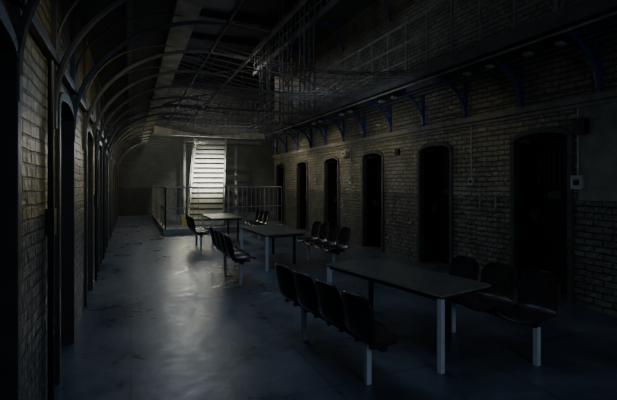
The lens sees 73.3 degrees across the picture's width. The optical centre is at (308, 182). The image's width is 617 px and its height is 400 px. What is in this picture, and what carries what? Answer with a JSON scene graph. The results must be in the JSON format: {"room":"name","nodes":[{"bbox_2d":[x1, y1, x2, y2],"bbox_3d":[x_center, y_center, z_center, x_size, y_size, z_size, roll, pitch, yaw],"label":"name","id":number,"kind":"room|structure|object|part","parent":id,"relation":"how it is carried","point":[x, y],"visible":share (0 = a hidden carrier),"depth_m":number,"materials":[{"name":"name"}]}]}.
{"room":"prison interior","nodes":[
{"label":"prison interior","id":0,"kind":"room"},
{"bbox_2d":[0,0,113,399],"bbox_3d":[-4.964,-2.250,9.296,0.600,8.000,27.000,0,0,-23],"label":"wall","id":1,"kind":"structure","parent":0,"point":[34,105],"depth_m":3.01,"materials":[{"name":"brick"}]},
{"bbox_2d":[0,1,20,399],"bbox_3d":[-1.585,0.440,1.769,0.390,2.620,1.080,0,0,-23],"label":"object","id":2,"kind":"structure","parent":1,"relation":"attached to","point":[10,106],"depth_m":2.25,"materials":[{"name":"paint"}]},
{"bbox_2d":[9,0,113,156],"bbox_3d":[-4.660,-1.010,9.426,0.060,0.080,27.000,0,0,-23],"label":"trim","id":3,"kind":"structure","parent":1,"relation":"attached to","point":[36,29],"depth_m":3.06,"materials":[{"name":"paint"}]},
{"bbox_2d":[55,92,74,384],"bbox_3d":[-2.550,0.440,4.021,0.390,2.620,1.080,0,0,-23],"label":"trim","id":4,"kind":"structure","parent":1,"relation":"attached to","point":[64,135],"depth_m":4.48,"materials":[{"name":"paint"}]},
{"bbox_2d":[45,60,104,399],"bbox_3d":[-3.350,0.400,6.370,0.060,2.700,6.970,0,0,-23],"label":"conduit","id":5,"kind":"object","parent":1,"relation":"attached to","point":[50,212],"visible":0.78,"depth_m":3.21,"materials":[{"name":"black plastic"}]},
{"bbox_2d":[84,125,92,306],"bbox_3d":[-3.515,0.440,6.272,0.390,2.620,1.080,0,0,-23],"label":"trim","id":6,"kind":"structure","parent":1,"relation":"attached to","point":[88,153],"depth_m":6.75,"materials":[{"name":"paint"}]},
{"bbox_2d":[97,141,102,272],"bbox_3d":[-4.480,0.440,8.524,0.390,2.620,1.080,0,0,-23],"label":"trim","id":7,"kind":"structure","parent":1,"relation":"attached to","point":[99,162],"depth_m":9.00,"materials":[{"name":"paint"}]},
{"bbox_2d":[105,151,107,252],"bbox_3d":[-5.446,0.440,10.776,0.390,2.620,1.080,0,0,-23],"label":"trim","id":8,"kind":"structure","parent":1,"relation":"attached to","point":[106,165],"depth_m":11.26,"materials":[{"name":"paint"}]},
{"bbox_2d":[109,157,111,240],"bbox_3d":[-6.411,0.440,13.028,0.390,2.620,1.080,0,0,-23],"label":"trim","id":9,"kind":"structure","parent":1,"relation":"attached to","point":[110,168],"depth_m":12.67,"materials":[{"name":"paint"}]},
{"bbox_2d":[112,166,114,231],"bbox_3d":[-7.376,0.440,15.280,0.390,2.620,1.080,0,0,-23],"label":"trim","id":10,"kind":"structure","parent":1,"relation":"attached to","point":[113,171],"depth_m":14.89,"materials":[{"name":"paint"}]},
{"bbox_2d":[115,172,116,224],"bbox_3d":[-8.341,0.440,17.532,0.390,2.620,1.080,0,0,-23],"label":"trim","id":11,"kind":"structure","parent":1,"relation":"attached to","point":[115,172],"depth_m":17.11,"materials":[{"name":"paint"}]},
{"bbox_2d":[117,170,117,219],"bbox_3d":[-9.306,0.440,19.784,0.390,2.620,1.080,0,0,-23],"label":"trim","id":12,"kind":"structure","parent":1,"relation":"attached to","point":[117,170],"depth_m":19.43,"materials":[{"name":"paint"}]},
{"bbox_2d":[11,0,307,173],"bbox_3d":[-3.612,-1.799,9.876,2.354,2.698,27.000,0,0,-23],"label":"walkway","id":13,"kind":"object","parent":1,"relation":"attached to","point":[137,47],"visible":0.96,"depth_m":5.91,"materials":[{"name":"metal"}]},
{"bbox_2d":[152,94,264,138],"bbox_3d":[-3.907,-2.484,16.299,4.120,1.468,1.360,0,0,-23],"label":"bridge","id":14,"kind":"object","parent":13,"relation":"attached to","point":[157,130],"visible":0.56,"depth_m":15.70,"materials":[{"name":"grey paint"}]},
{"bbox_2d":[157,109,274,124],"bbox_3d":[-2.840,-2.270,13.797,4.142,0.496,0.055,0,0,-23],"label":"tie beam","id":15,"kind":"structure","parent":13,"relation":"attached to","point":[159,117],"depth_m":13.68,"materials":[{"name":"grey metal"}]},
{"bbox_2d":[163,92,308,114],"bbox_3d":[-1.894,-2.270,11.591,4.142,0.496,0.055,0,0,-23],"label":"tie beam","id":16,"kind":"structure","parent":13,"relation":"attached to","point":[225,108],"depth_m":11.52,"materials":[{"name":"grey metal"}]},
{"bbox_2d":[171,70,348,99],"bbox_3d":[-0.909,-2.270,9.293,4.142,0.496,0.055,0,0,-23],"label":"tie beam","id":17,"kind":"structure","parent":13,"relation":"attached to","point":[175,83],"depth_m":9.19,"materials":[{"name":"grey metal"}]},
{"bbox_2d":[155,37,425,134],"bbox_3d":[-1.678,-1.900,11.085,4.093,0.313,9.702,0,0,-23],"label":"safety net","id":18,"kind":"object","parent":13,"relation":"attached to","point":[339,96],"visible":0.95,"depth_m":8.79,"materials":[{"name":"grey metal"}]},
{"bbox_2d":[118,73,274,215],"bbox_3d":[-5.699,-2.250,23.832,10.700,8.000,0.300,0,0,-23],"label":"wall","id":19,"kind":"structure","parent":0,"point":[142,168],"depth_m":23.49,"materials":[{"name":"paint"}]},
{"bbox_2d":[177,0,320,79],"bbox_3d":[-0.322,-6.200,11.286,10.700,0.500,27.600,0,0,-23],"label":"ceiling","id":20,"kind":"structure","parent":0,"point":[250,13],"depth_m":17.01,"materials":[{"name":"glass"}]},
{"bbox_2d":[54,212,616,399],"bbox_3d":[-0.414,1.850,11.246,10.900,0.200,27.600,0,0,-23],"label":"floor","id":21,"kind":"structure","parent":0,"point":[163,318],"depth_m":4.55,"materials":[{"name":"grey concrete"}]},
{"bbox_2d":[181,215,186,224],"bbox_3d":[-5.164,1.560,17.506,0.400,0.380,0.450,0,0,-23],"label":"step stool","id":22,"kind":"object","parent":21,"relation":"on","point":[183,219],"visible":0.56,"depth_m":17.31,"materials":[{"name":"yellow plastic"}]},
{"bbox_2d":[185,214,209,249],"bbox_3d":[-3.040,1.320,11.318,0.526,0.860,1.367,0,0,-23],"label":"chairs","id":23,"kind":"object","parent":21,"relation":"on","point":[199,230],"visible":0.98,"depth_m":10.97,"materials":[{"name":"brown plastic"}]},
{"bbox_3d":[-3.221,1.111,11.741,0.533,0.454,0.456,0,0,-23],"label":"seat","id":24,"kind":"part","parent":23,"relation":"part of","materials":[{"name":"brown plastic"}]},
{"bbox_3d":[-3.039,1.111,11.318,0.533,0.454,0.456,0,0,-23],"label":"seat","id":25,"kind":"part","parent":23,"relation":"part of","materials":[{"name":"brown plastic"}]},
{"bbox_3d":[-3.007,1.534,11.332,0.280,0.432,1.160,0,0,-23],"label":"frame","id":26,"kind":"part","parent":23,"relation":"part of","materials":[{"name":"metal"}]},
{"bbox_3d":[-2.858,1.111,10.895,0.533,0.454,0.456,0,0,-23],"label":"seat","id":27,"kind":"part","parent":23,"relation":"part of","materials":[{"name":"brown plastic"}]},
{"bbox_2d":[151,185,281,235],"bbox_3d":[-4.594,0.937,18.599,4.209,1.626,8.609,0,0,-23],"label":"railing","id":28,"kind":"object","parent":21,"relation":"on","point":[158,215],"visible":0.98,"depth_m":14.92,"materials":[{"name":"metal"}]},
{"bbox_2d":[182,118,259,224],"bbox_3d":[-3.790,-0.609,19.007,3.792,4.804,3.874,0,0,-23],"label":"staircase","id":29,"kind":"structure","parent":21,"relation":"on","point":[193,141],"depth_m":18.58,"materials":[{"name":"white metal"}]},
{"bbox_2d":[202,213,242,243],"bbox_3d":[-2.732,1.385,12.973,0.908,0.730,1.908,0,0,-23],"label":"dining table","id":30,"kind":"object","parent":21,"relation":"on","point":[220,216],"visible":0.95,"depth_m":12.70,"materials":[{"name":"laminate"}]},
{"bbox_2d":[209,227,255,284],"bbox_3d":[-1.478,1.320,7.799,0.526,0.860,1.827,0,0,-23],"label":"chairs","id":31,"kind":"object","parent":21,"relation":"on","point":[222,242],"visible":1,"depth_m":7.37,"materials":[{"name":"brown plastic"}]},
{"bbox_3d":[-1.749,1.111,8.433,0.533,0.454,0.456,0,0,-23],"label":"seat","id":32,"kind":"part","parent":31,"relation":"part of","materials":[{"name":"brown plastic"}]},
{"bbox_3d":[-1.567,1.111,8.010,0.533,0.454,0.456,0,0,-23],"label":"seat","id":33,"kind":"part","parent":31,"relation":"part of","materials":[{"name":"brown plastic"}]},
{"bbox_3d":[-1.386,1.111,7.587,0.533,0.454,0.456,0,0,-23],"label":"seat","id":34,"kind":"part","parent":31,"relation":"part of","materials":[{"name":"brown plastic"}]},
{"bbox_3d":[-1.445,1.534,7.813,0.280,0.432,1.620,0,0,-23],"label":"frame","id":35,"kind":"part","parent":31,"relation":"part of","materials":[{"name":"metal"}]},
{"bbox_3d":[-1.205,1.111,7.165,0.533,0.454,0.456,0,0,-23],"label":"seat","id":36,"kind":"part","parent":31,"relation":"part of","materials":[{"name":"brown plastic"}]},
{"bbox_2d":[244,210,269,238],"bbox_3d":[-1.648,1.320,13.329,0.526,0.860,1.367,0,0,-23],"label":"chairs","id":37,"kind":"object","parent":21,"relation":"on","point":[261,218],"visible":0.92,"depth_m":13.43,"materials":[{"name":"brown plastic"}]},
{"bbox_3d":[-1.830,1.111,13.751,0.533,0.454,0.456,0,0,-23],"label":"seat","id":38,"kind":"part","parent":37,"relation":"part of","materials":[{"name":"brown plastic"}]},
{"bbox_3d":[-1.649,1.111,13.328,0.533,0.454,0.456,0,0,-23],"label":"seat","id":39,"kind":"part","parent":37,"relation":"part of","materials":[{"name":"brown plastic"}]},
{"bbox_3d":[-1.468,1.111,12.905,0.533,0.454,0.456,0,0,-23],"label":"seat","id":40,"kind":"part","parent":37,"relation":"part of","materials":[{"name":"brown plastic"}]},
{"bbox_2d":[240,224,304,270],"bbox_3d":[-0.847,1.385,9.211,0.858,0.730,1.858,0,0,-25],"label":"dining table","id":41,"kind":"object","parent":21,"relation":"on","point":[267,231],"visible":0.97,"depth_m":8.91,"materials":[{"name":"laminate"}]},
{"bbox_2d":[297,221,350,270],"bbox_3d":[0.301,1.320,8.833,0.526,0.860,1.827,0,0,-23],"label":"chairs","id":42,"kind":"object","parent":21,"relation":"on","point":[319,237],"visible":1,"depth_m":8.79,"materials":[{"name":"brown plastic"}]},
{"bbox_3d":[0.028,1.111,9.467,0.533,0.454,0.456,0,0,-23],"label":"seat","id":43,"kind":"part","parent":42,"relation":"part of","materials":[{"name":"brown plastic"}]},
{"bbox_3d":[0.209,1.111,9.044,0.533,0.454,0.456,0,0,-23],"label":"seat","id":44,"kind":"part","parent":42,"relation":"part of","materials":[{"name":"brown plastic"}]},
{"bbox_3d":[0.268,1.534,8.819,0.280,0.432,1.620,0,0,-23],"label":"frame","id":45,"kind":"part","parent":42,"relation":"part of","materials":[{"name":"metal"}]},
{"bbox_3d":[0.391,1.111,8.621,0.533,0.454,0.456,0,0,-23],"label":"seat","id":46,"kind":"part","parent":42,"relation":"part of","materials":[{"name":"brown plastic"}]},
{"bbox_3d":[0.572,1.111,8.198,0.533,0.454,0.456,0,0,-23],"label":"seat","id":47,"kind":"part","parent":42,"relation":"part of","materials":[{"name":"brown plastic"}]},
{"bbox_2d":[275,262,409,384],"bbox_3d":[0.210,1.320,4.090,0.526,0.860,1.797,0,0,-29],"label":"chairs","id":48,"kind":"object","parent":21,"relation":"on","point":[353,315],"visible":1,"depth_m":3.67,"materials":[{"name":"brown plastic"}]},
{"bbox_3d":[-0.118,1.111,4.679,0.533,0.454,0.456,0,0,-29],"label":"seat","id":49,"kind":"part","parent":48,"relation":"part of","materials":[{"name":"brown plastic"}]},
{"bbox_3d":[0.101,1.111,4.287,0.533,0.454,0.456,0,0,-29],"label":"seat","id":50,"kind":"part","parent":48,"relation":"part of","materials":[{"name":"brown plastic"}]},
{"bbox_3d":[0.241,1.534,4.107,0.280,0.432,1.590,0,0,-29],"label":"frame","id":51,"kind":"part","parent":48,"relation":"part of","materials":[{"name":"metal"}]},
{"bbox_3d":[0.321,1.111,3.894,0.533,0.454,0.456,0,0,-29],"label":"seat","id":52,"kind":"part","parent":48,"relation":"part of","materials":[{"name":"brown plastic"}]},
{"bbox_3d":[0.540,1.111,3.501,0.533,0.454,0.456,0,0,-29],"label":"seat","id":53,"kind":"part","parent":48,"relation":"part of","materials":[{"name":"brown plastic"}]},
{"bbox_2d":[326,257,491,373],"bbox_3d":[1.036,1.385,4.742,0.768,0.730,1.808,0,0,-33],"label":"dining table","id":54,"kind":"object","parent":21,"relation":"on","point":[441,287],"visible":0.97,"depth_m":4.40,"materials":[{"name":"laminate"}]},
{"bbox_2d":[449,256,559,365],"bbox_3d":[1.952,1.320,4.496,0.526,0.860,1.367,0,0,-29],"label":"chairs","id":55,"kind":"object","parent":21,"relation":"on","point":[538,290],"visible":0.77,"depth_m":4.32,"materials":[{"name":"brown plastic"}]},
{"bbox_3d":[1.727,1.111,4.898,0.533,0.454,0.456,0,0,-29],"label":"seat","id":56,"kind":"part","parent":55,"relation":"part of","materials":[{"name":"brown plastic"}]},
{"bbox_3d":[1.952,1.111,4.496,0.533,0.454,0.456,0,0,-29],"label":"seat","id":57,"kind":"part","parent":55,"relation":"part of","materials":[{"name":"brown plastic"}]},
{"bbox_3d":[1.922,1.534,4.477,0.280,0.432,1.165,0,0,-29],"label":"frame","id":58,"kind":"part","parent":55,"relation":"part of","materials":[{"name":"metal"}]},
{"bbox_3d":[2.176,1.111,4.095,0.533,0.454,0.456,0,0,-29],"label":"seat","id":59,"kind":"part","parent":55,"relation":"part of","materials":[{"name":"brown plastic"}]},
{"bbox_2d":[275,0,616,314],"bbox_3d":[2.823,-2.250,9.152,0.600,8.000,20.600,0,0,-23],"label":"wall","id":60,"kind":"structure","parent":0,"point":[482,234],"depth_m":8.10,"materials":[{"name":"beige brick"}]},
{"bbox_2d":[276,163,284,224],"bbox_3d":[-1.048,0.440,17.829,0.390,2.620,1.080,0,0,-23],"label":"trim","id":61,"kind":"structure","parent":60,"relation":"attached to","point":[280,172],"depth_m":18.22,"materials":[{"name":"paint"}]},
{"bbox_2d":[296,160,307,230],"bbox_3d":[-0.083,0.440,15.577,0.390,2.620,1.080,0,0,-23],"label":"trim","id":62,"kind":"structure","parent":60,"relation":"attached to","point":[301,171],"depth_m":15.97,"materials":[{"name":"paint"}]},
{"bbox_2d":[323,156,338,238],"bbox_3d":[0.882,0.440,13.325,0.390,2.620,1.080,0,0,-23],"label":"trim","id":63,"kind":"structure","parent":60,"relation":"attached to","point":[328,168],"depth_m":13.73,"materials":[{"name":"paint"}]},
{"bbox_2d":[334,161,336,224],"bbox_3d":[1.080,0.485,13.410,0.170,2.530,0.940,0,0,-23],"label":"door","id":64,"kind":"structure","parent":60,"relation":"in","point":[335,197],"depth_m":13.73,"materials":[{"name":"metal"}]},
{"bbox_2d":[341,151,348,155],"bbox_3d":[1.070,-0.870,12.318,0.128,0.140,0.300,0,0,-23],"label":"box","id":65,"kind":"object","parent":60,"relation":"attached to","point":[343,153],"visible":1,"depth_m":12.20,"materials":[{"name":"white plastic"}]},
{"bbox_2d":[349,146,352,182],"bbox_3d":[1.220,-0.535,12.056,0.058,1.070,0.140,0,0,-23],"label":"junction box","id":66,"kind":"object","parent":60,"relation":"attached to","point":[350,176],"visible":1,"depth_m":12.04,"materials":[{"name":"white plastic"}]},
{"bbox_2d":[361,150,383,251],"bbox_3d":[1.847,0.440,11.073,0.390,2.620,1.080,0,0,-23],"label":"trim","id":67,"kind":"structure","parent":60,"relation":"attached to","point":[367,165],"depth_m":11.47,"materials":[{"name":"paint"}]},
{"bbox_2d":[373,155,380,246],"bbox_3d":[2.045,0.485,11.158,0.170,2.530,0.940,0,0,-23],"label":"door","id":68,"kind":"structure","parent":60,"relation":"in","point":[377,201],"depth_m":11.40,"materials":[{"name":"metal"}]},
{"bbox_2d":[417,141,452,267],"bbox_3d":[2.812,0.440,8.821,0.390,2.620,1.080,0,0,-23],"label":"trim","id":69,"kind":"structure","parent":60,"relation":"attached to","point":[425,161],"depth_m":9.21,"materials":[{"name":"paint"}]},
{"bbox_2d":[253,0,616,154],"bbox_3d":[2.055,-3.524,8.913,1.000,4.588,20.765,0,0,-23],"label":"walkway","id":70,"kind":"object","parent":60,"relation":"attached to","point":[577,22],"visible":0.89,"depth_m":7.48,"materials":[{"name":"metal"}]},
{"bbox_2d":[258,17,271,133],"bbox_3d":[-1.658,-4.060,15.799,0.400,4.340,0.430,0,0,-23],"label":"lattice column","id":71,"kind":"structure","parent":70,"relation":"attached to","point":[262,52],"depth_m":15.68,"materials":[{"name":"grey metal"}]},
{"bbox_2d":[278,0,293,126],"bbox_3d":[-0.752,-4.060,13.685,0.400,4.340,0.430,0,0,-23],"label":"lattice column","id":72,"kind":"structure","parent":70,"relation":"attached to","point":[283,124],"depth_m":13.57,"materials":[{"name":"grey metal"}]},
{"bbox_2d":[298,0,315,118],"bbox_3d":[-0.043,-4.060,12.031,0.400,4.340,0.430,0,0,-23],"label":"lattice column","id":73,"kind":"structure","parent":70,"relation":"attached to","point":[304,116],"depth_m":11.96,"materials":[{"name":"grey metal"}]},
{"bbox_2d":[432,147,448,264],"bbox_3d":[3.010,0.485,8.906,0.170,2.530,0.940,0,0,-23],"label":"door","id":74,"kind":"structure","parent":60,"relation":"in","point":[440,206],"depth_m":9.09,"materials":[{"name":"metal"}]},
{"bbox_2d":[273,88,616,158],"bbox_3d":[2.501,-1.150,9.014,0.100,0.160,20.600,0,0,-23],"label":"trim","id":75,"kind":"structure","parent":60,"relation":"attached to","point":[608,96],"depth_m":7.34,"materials":[{"name":"beige paint"}]},
{"bbox_2d":[468,126,474,184],"bbox_3d":[3.052,-0.515,7.782,0.058,1.110,0.120,0,0,-23],"label":"junction box","id":76,"kind":"object","parent":60,"relation":"attached to","point":[471,181],"visible":1,"depth_m":7.77,"materials":[{"name":"white plastic"}]},
{"bbox_2d":[479,193,498,209],"bbox_3d":[3.208,0.325,7.386,0.082,0.276,0.376,0,0,-23],"label":"towel rail","id":77,"kind":"object","parent":60,"relation":"attached to","point":[481,193],"visible":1,"depth_m":7.52,"materials":[{"name":"grey metal"}]},
{"bbox_2d":[510,127,573,303],"bbox_3d":[3.777,0.440,6.569,0.390,2.620,1.080,0,0,-23],"label":"trim","id":78,"kind":"structure","parent":60,"relation":"attached to","point":[519,152],"depth_m":6.94,"materials":[{"name":"paint"}]},
{"bbox_2d":[530,134,566,294],"bbox_3d":[3.975,0.485,6.654,0.170,2.530,0.940,0,0,-23],"label":"door","id":79,"kind":"structure","parent":60,"relation":"in","point":[548,154],"depth_m":6.73,"materials":[{"name":"metal"}]},
{"bbox_2d":[570,108,583,188],"bbox_3d":[3.839,-0.490,5.921,0.078,1.160,0.170,0,0,-23],"label":"junction box","id":80,"kind":"object","parent":60,"relation":"attached to","point":[576,181],"visible":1,"depth_m":5.91,"materials":[{"name":"white plastic"}]},
{"bbox_2d":[570,117,588,134],"bbox_3d":[3.836,-0.800,5.865,0.128,0.220,0.200,0,0,-23],"label":"box","id":81,"kind":"object","parent":60,"relation":"attached to","point":[578,126],"visible":1,"depth_m":5.81,"materials":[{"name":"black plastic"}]},
{"bbox_2d":[579,102,616,201],"bbox_3d":[4.100,-0.410,5.386,0.020,1.320,1.170,0,0,-23],"label":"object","id":82,"kind":"structure","parent":60,"relation":"attached to","point":[598,148],"depth_m":5.66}
]}

